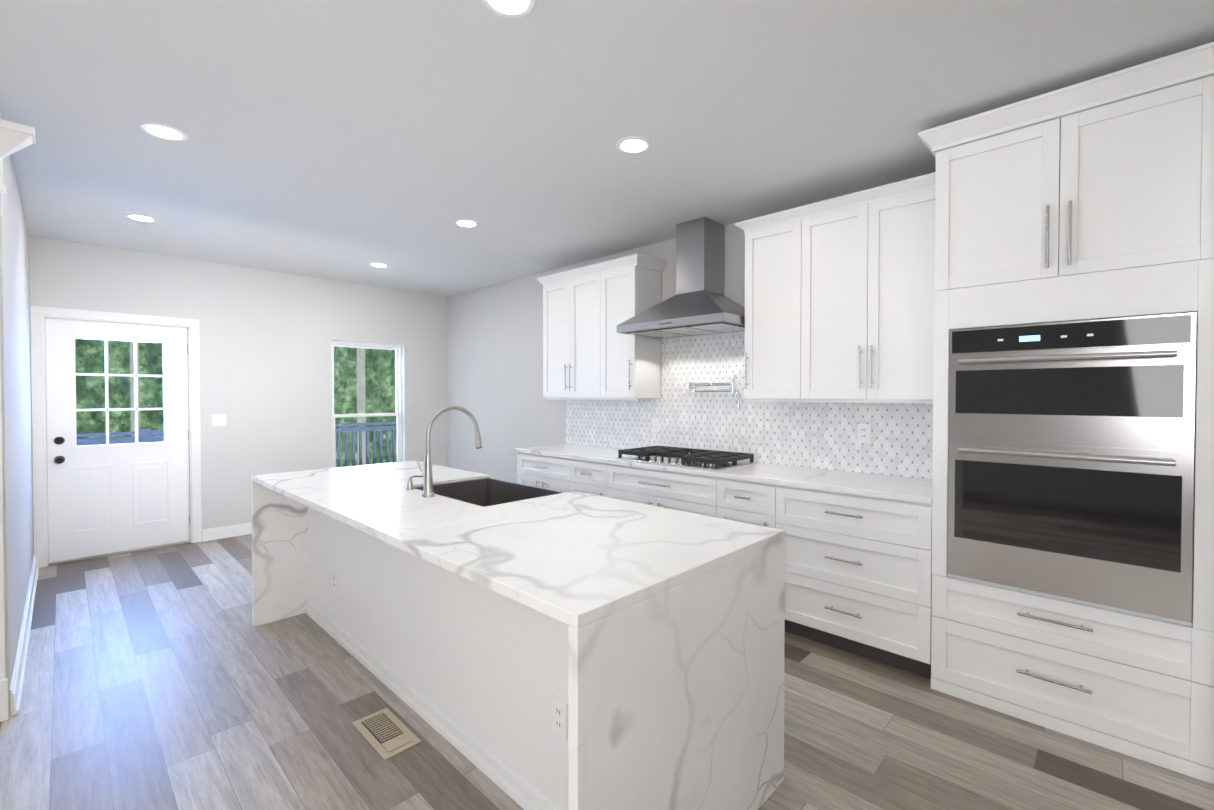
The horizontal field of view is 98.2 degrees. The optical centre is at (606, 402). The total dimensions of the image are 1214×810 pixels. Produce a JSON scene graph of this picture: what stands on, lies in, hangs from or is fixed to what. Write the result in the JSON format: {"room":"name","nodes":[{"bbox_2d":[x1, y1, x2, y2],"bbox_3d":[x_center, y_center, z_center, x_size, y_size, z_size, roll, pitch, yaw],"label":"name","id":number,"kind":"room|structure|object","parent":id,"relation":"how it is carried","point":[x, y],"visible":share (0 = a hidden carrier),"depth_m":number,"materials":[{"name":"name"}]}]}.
{"room":"kitchen","nodes":[
{"label":"kitchen","id":0,"kind":"room"},
{"bbox_2d":[0,101,33,716],"bbox_3d":[-3.694,0.018,3.222,2.840,2.700,0.150,1,1,44],"label":"wall","id":1,"kind":"structure","parent":0,"point":[15,348],"depth_m":2.79,"materials":[{"name":"grey paint"}]},
{"bbox_2d":[9,555,38,715],"bbox_3d":[-3.626,1.309,3.298,2.821,0.115,0.028,1,1,44],"label":"baseboard","id":2,"kind":"structure","parent":1,"relation":"attached to","point":[18,674],"depth_m":2.81,"materials":[{"name":"white wood"}]},
{"bbox_2d":[29,235,447,535],"bbox_3d":[-4.571,0.000,4.465,0.150,2.700,7.260,1,1,44],"label":"wall","id":3,"kind":"structure","parent":0,"point":[267,337],"depth_m":5.39,"materials":[{"name":"grey paint"}]},
{"bbox_2d":[30,306,201,567],"bbox_3d":[-4.331,0.280,4.705,0.168,2.133,1.092,1,1,44],"label":"door frame","id":4,"kind":"structure","parent":3,"relation":"attached to","point":[39,315],"depth_m":4.42,"materials":[{"name":"white wood"}]},
{"bbox_2d":[45,318,189,562],"bbox_3d":[-4.296,0.314,4.679,0.115,2.029,0.938,1,1,44],"label":"entry door","id":5,"kind":"structure","parent":3,"relation":"in","point":[107,498],"depth_m":4.64,"materials":[{"name":"white wood"}]},
{"bbox_2d":[212,414,225,425],"bbox_3d":[-3.798,0.175,5.150,0.012,0.116,0.116,1,1,44],"label":"switch plate","id":6,"kind":"object","parent":3,"relation":"attached to","point":[218,419],"visible":1,"depth_m":5.15,"materials":[{"name":"white plastic"}]},
{"bbox_2d":[202,522,251,541],"bbox_3d":[-2.991,1.271,5.991,0.028,0.115,2.595,1,1,44],"label":"baseboard","id":7,"kind":"structure","parent":3,"relation":"attached to","point":[223,532],"depth_m":5.19,"materials":[{"name":"white wood"}]},
{"bbox_2d":[331,340,402,467],"bbox_3d":[-2.837,0.109,6.239,0.142,1.628,0.840,1,1,44],"label":"window","id":8,"kind":"structure","parent":3,"relation":"in","point":[397,379],"depth_m":6.30,"materials":[{"name":"clear glass"}]},
{"bbox_2d":[0,534,1213,809],"bbox_3d":[-1.310,1.419,1.334,9.220,0.050,7.260,1,1,44],"label":"floor","id":9,"kind":"structure","parent":0,"point":[166,678],"depth_m":2.21,"materials":[{"name":"brown wood"}]},
{"bbox_2d":[352,708,420,760],"bbox_3d":[-0.925,1.378,2.199,0.330,0.008,0.150,1,1,44],"label":"floor vent","id":10,"kind":"object","parent":9,"relation":"in","point":[386,733],"visible":1,"depth_m":2.19,"materials":[{"name":"beige metal"}]},
{"bbox_2d":[251,460,784,809],"bbox_3d":[-0.762,0.917,2.571,2.930,0.920,1.030,1,1,44],"label":"kitchen island","id":11,"kind":"object","parent":9,"relation":"on","point":[645,642],"visible":0.96,"depth_m":1.80,"materials":[{"name":"stone"}]},
{"bbox_2d":[332,570,337,591],"bbox_3d":[-1.583,1.040,3.061,0.070,0.116,0.008,1,1,44],"label":"outlet","id":12,"kind":"object","parent":11,"relation":"attached to","point":[334,573],"depth_m":3.05,"materials":[{"name":"white plastic"}]},
{"bbox_2d":[406,475,422,489],"bbox_3d":[-1.006,0.416,2.750,0.042,0.074,0.092,1,1,44],"label":"soap dispenser","id":13,"kind":"object","parent":11,"relation":"on","point":[409,485],"visible":1,"depth_m":2.73,"materials":[{"name":"silver metal"}]},
{"bbox_2d":[416,405,481,496],"bbox_3d":[-0.792,0.234,2.667,0.111,0.440,0.330,1,1,44],"label":"pull-down faucet","id":14,"kind":"object","parent":11,"relation":"on","point":[427,474],"visible":1,"depth_m":2.55,"materials":[{"name":"silver metal"}]},
{"bbox_2d":[414,477,564,506],"bbox_3d":[-0.632,0.590,2.779,0.762,0.248,0.528,1,1,44],"label":"sink","id":15,"kind":"object","parent":11,"relation":"in","point":[487,491],"visible":0.06,"depth_m":3.08,"materials":[{"name":"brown metal"}]},
{"bbox_2d":[552,695,567,739],"bbox_3d":[-0.152,1.004,1.677,0.070,0.116,0.008,1,1,44],"label":"outlet","id":16,"kind":"object","parent":11,"relation":"attached to","point":[559,717],"depth_m":1.67,"materials":[{"name":"white plastic"}]},
{"bbox_2d":[517,452,564,491],"bbox_3d":[-0.327,0.902,4.781,0.790,0.888,0.624,1,1,44],"label":"base cabinet","id":17,"kind":"object","parent":9,"relation":"on","point":[548,472],"depth_m":4.58,"materials":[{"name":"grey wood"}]},
{"bbox_2d":[565,458,600,495],"bbox_3d":[0.069,0.907,4.398,0.540,0.888,0.624,1,1,44],"label":"base cabinet","id":18,"kind":"object","parent":9,"relation":"on","point":[580,475],"depth_m":4.22,"materials":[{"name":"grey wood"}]},
{"bbox_2d":[601,463,704,514],"bbox_3d":[0.567,0.914,3.916,1.078,0.888,0.624,1,1,44],"label":"base cabinet","id":19,"kind":"object","parent":9,"relation":"on","point":[685,492],"depth_m":3.70,"materials":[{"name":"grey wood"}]},
{"bbox_2d":[515,444,931,503],"bbox_3d":[0.573,0.454,3.897,3.328,0.032,0.633,1,1,44],"label":"countertop","id":20,"kind":"structure","parent":19,"relation":"on","point":[910,489],"depth_m":3.21,"materials":[{"name":"white stone"}]},
{"bbox_2d":[615,446,756,470],"bbox_3d":[0.566,0.401,3.880,0.910,0.072,0.520,1,1,44],"label":"gas cooktop","id":21,"kind":"object","parent":20,"relation":"in","point":[711,460],"visible":1,"depth_m":3.74,"materials":[{"name":"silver metal"}]},
{"bbox_2d":[705,476,760,525],"bbox_3d":[1.037,0.921,3.463,0.456,0.888,0.624,1,1,44],"label":"base cabinet","id":22,"kind":"object","parent":9,"relation":"on","point":[730,499],"depth_m":3.27,"materials":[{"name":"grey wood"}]},
{"bbox_2d":[761,483,931,678],"bbox_3d":[1.466,0.927,3.048,0.854,0.888,0.624,1,1,44],"label":"base cabinet","id":23,"kind":"object","parent":9,"relation":"on","point":[858,574],"depth_m":2.77,"materials":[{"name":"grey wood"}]},
{"bbox_2d":[918,42,1213,783],"bbox_3d":[2.076,0.052,2.401,1.020,2.655,0.688,1,1,44],"label":"tall cabinet","id":24,"kind":"object","parent":9,"relation":"on","point":[1091,199],"visible":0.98,"depth_m":2.13,"materials":[{"name":"white wood"}]},
{"bbox_2d":[947,312,1196,622],"bbox_3d":[2.048,0.235,2.374,0.770,1.140,0.650,1,1,44],"label":"double wall oven","id":25,"kind":"object","parent":24,"relation":"in","point":[1070,459],"visible":1,"depth_m":2.13,"materials":[{"name":"grey metal"}]},
{"bbox_2d":[0,0,1213,296],"bbox_3d":[-1.310,-1.345,1.295,9.220,0.080,7.260,1,1,44],"label":"ceiling","id":26,"kind":"structure","parent":0,"point":[344,140],"depth_m":2.37,"materials":[{"name":"paint"}]},
{"bbox_2d":[124,213,157,221],"bbox_3d":[-3.379,-1.337,3.817,0.184,0.008,0.184,1,1,44],"label":"recessed light","id":27,"kind":"object","parent":26,"relation":"in","point":[140,217],"visible":0.96,"depth_m":3.79,"materials":[{"name":"white plastic"}]},
{"bbox_2d":[140,122,188,140],"bbox_3d":[-2.160,-1.319,2.568,0.184,0.008,0.184,1,1,44],"label":"recessed light","id":28,"kind":"object","parent":26,"relation":"in","point":[164,131],"visible":0.96,"depth_m":2.56,"materials":[{"name":"white plastic"}]},
{"bbox_2d":[369,262,388,266],"bbox_3d":[-2.253,-1.356,5.204,0.184,0.008,0.184,1,1,44],"label":"recessed light","id":29,"kind":"object","parent":26,"relation":"in","point":[375,264],"visible":0.96,"depth_m":5.17,"materials":[{"name":"white plastic"}]},
{"bbox_2d":[454,219,478,226],"bbox_3d":[-1.051,-1.338,3.937,0.184,0.008,0.184,1,1,44],"label":"recessed light","id":30,"kind":"object","parent":26,"relation":"in","point":[466,223],"visible":0.98,"depth_m":3.93,"materials":[{"name":"white plastic"}]},
{"bbox_2d":[481,0,536,17],"bbox_3d":[-0.320,-1.306,1.701,0.184,0.008,0.184,1,1,44],"label":"recessed light","id":31,"kind":"object","parent":26,"relation":"in","point":[512,8],"visible":1,"depth_m":1.74,"materials":[{"name":"white plastic"}]},
{"bbox_2d":[616,136,650,153],"bbox_3d":[0.137,-1.321,2.706,0.184,0.008,0.184,1,1,44],"label":"recessed light","id":32,"kind":"object","parent":26,"relation":"in","point":[633,144],"visible":1,"depth_m":2.69,"materials":[{"name":"white plastic"}]},
{"bbox_2d":[447,172,933,481],"bbox_3d":[1.214,0.009,3.819,9.070,2.700,0.150,1,1,44],"label":"wall","id":33,"kind":"structure","parent":0,"point":[495,360],"depth_m":5.98,"materials":[{"name":"grey paint"}]},
{"bbox_2d":[540,265,591,399],"bbox_3d":[-0.194,-0.600,4.816,0.827,1.120,0.335,1,1,44],"label":"upper cabinet","id":34,"kind":"object","parent":33,"relation":"attached to","point":[590,352],"depth_m":4.73,"materials":[{"name":"white wood"}]},
{"bbox_2d":[592,254,663,400],"bbox_3d":[0.179,-0.595,4.456,0.441,1.120,0.335,1,1,44],"label":"upper cabinet","id":35,"kind":"object","parent":33,"relation":"attached to","point":[624,366],"depth_m":4.33,"materials":[{"name":"white wood"}]},
{"bbox_2d":[617,217,744,337],"bbox_3d":[0.605,-0.930,3.879,0.940,0.819,0.565,1,1,44],"label":"hood chimney","id":36,"kind":"object","parent":33,"relation":"attached to","point":[699,303],"visible":0.9,"depth_m":3.84,"materials":[{"name":"silver metal"}]},
{"bbox_2d":[566,331,932,478],"bbox_3d":[0.790,-0.071,4.114,3.328,1.009,0.010,1,1,44],"label":"tile backsplash","id":37,"kind":"structure","parent":33,"relation":"attached to","point":[821,435],"depth_m":3.91,"materials":[{"name":"white tile"}]},
{"bbox_2d":[652,418,658,431],"bbox_3d":[0.414,0.195,4.468,0.072,0.116,0.008,1,1,44],"label":"outlet","id":38,"kind":"object","parent":37,"relation":"attached to","point":[655,421],"depth_m":4.47,"materials":[{"name":"white plastic"}]},
{"bbox_2d":[686,374,739,409],"bbox_3d":[0.805,-0.077,4.023,0.504,0.266,0.099,1,1,44],"label":"pot filler","id":39,"kind":"object","parent":37,"relation":"attached to","point":[691,386],"visible":1,"depth_m":3.97,"materials":[{"name":"silver metal"}]},
{"bbox_2d":[858,424,869,442],"bbox_3d":[1.615,0.194,3.307,0.072,0.116,0.008,1,1,44],"label":"outlet","id":40,"kind":"object","parent":37,"relation":"attached to","point":[863,432],"depth_m":3.30,"materials":[{"name":"white plastic"}]},
{"bbox_2d":[735,172,934,402],"bbox_3d":[1.416,-0.596,3.233,1.214,1.192,0.374,1,1,44],"label":"upper cabinet","id":41,"kind":"object","parent":33,"relation":"attached to","point":[839,299],"visible":0.83,"depth_m":3.07,"materials":[{"name":"white wood"}]},
{"bbox_3d":[-3.844,0.047,1.131,0.150,2.700,3.175,1,1,44],"label":"wall","id":42,"kind":"structure","parent":0,"visible":0},
{"bbox_2d":[0,119,35,721],"bbox_3d":[-3.037,0.106,1.882,0.277,2.562,1.373,1,1,44],"label":"door frame","id":43,"kind":"structure","parent":42,"relation":"attached to","point":[15,137],"depth_m":2.27,"materials":[{"name":"white wood"}]},
{"label":"outside","id":44,"kind":"structure","parent":0,"visible":0},
{"bbox_2d":[75,338,396,467],"bbox_3d":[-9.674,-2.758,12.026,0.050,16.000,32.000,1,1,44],"label":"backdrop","id":45,"kind":"structure","parent":44,"point":[151,388],"depth_m":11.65,"materials":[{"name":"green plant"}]},
{"bbox_2d":[77,422,396,466],"bbox_3d":[-4.500,0.923,6.719,2.840,1.130,9.518,1,1,44],"label":"deck railing","id":46,"kind":"object","parent":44,"point":[129,439],"depth_m":8.76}
]}

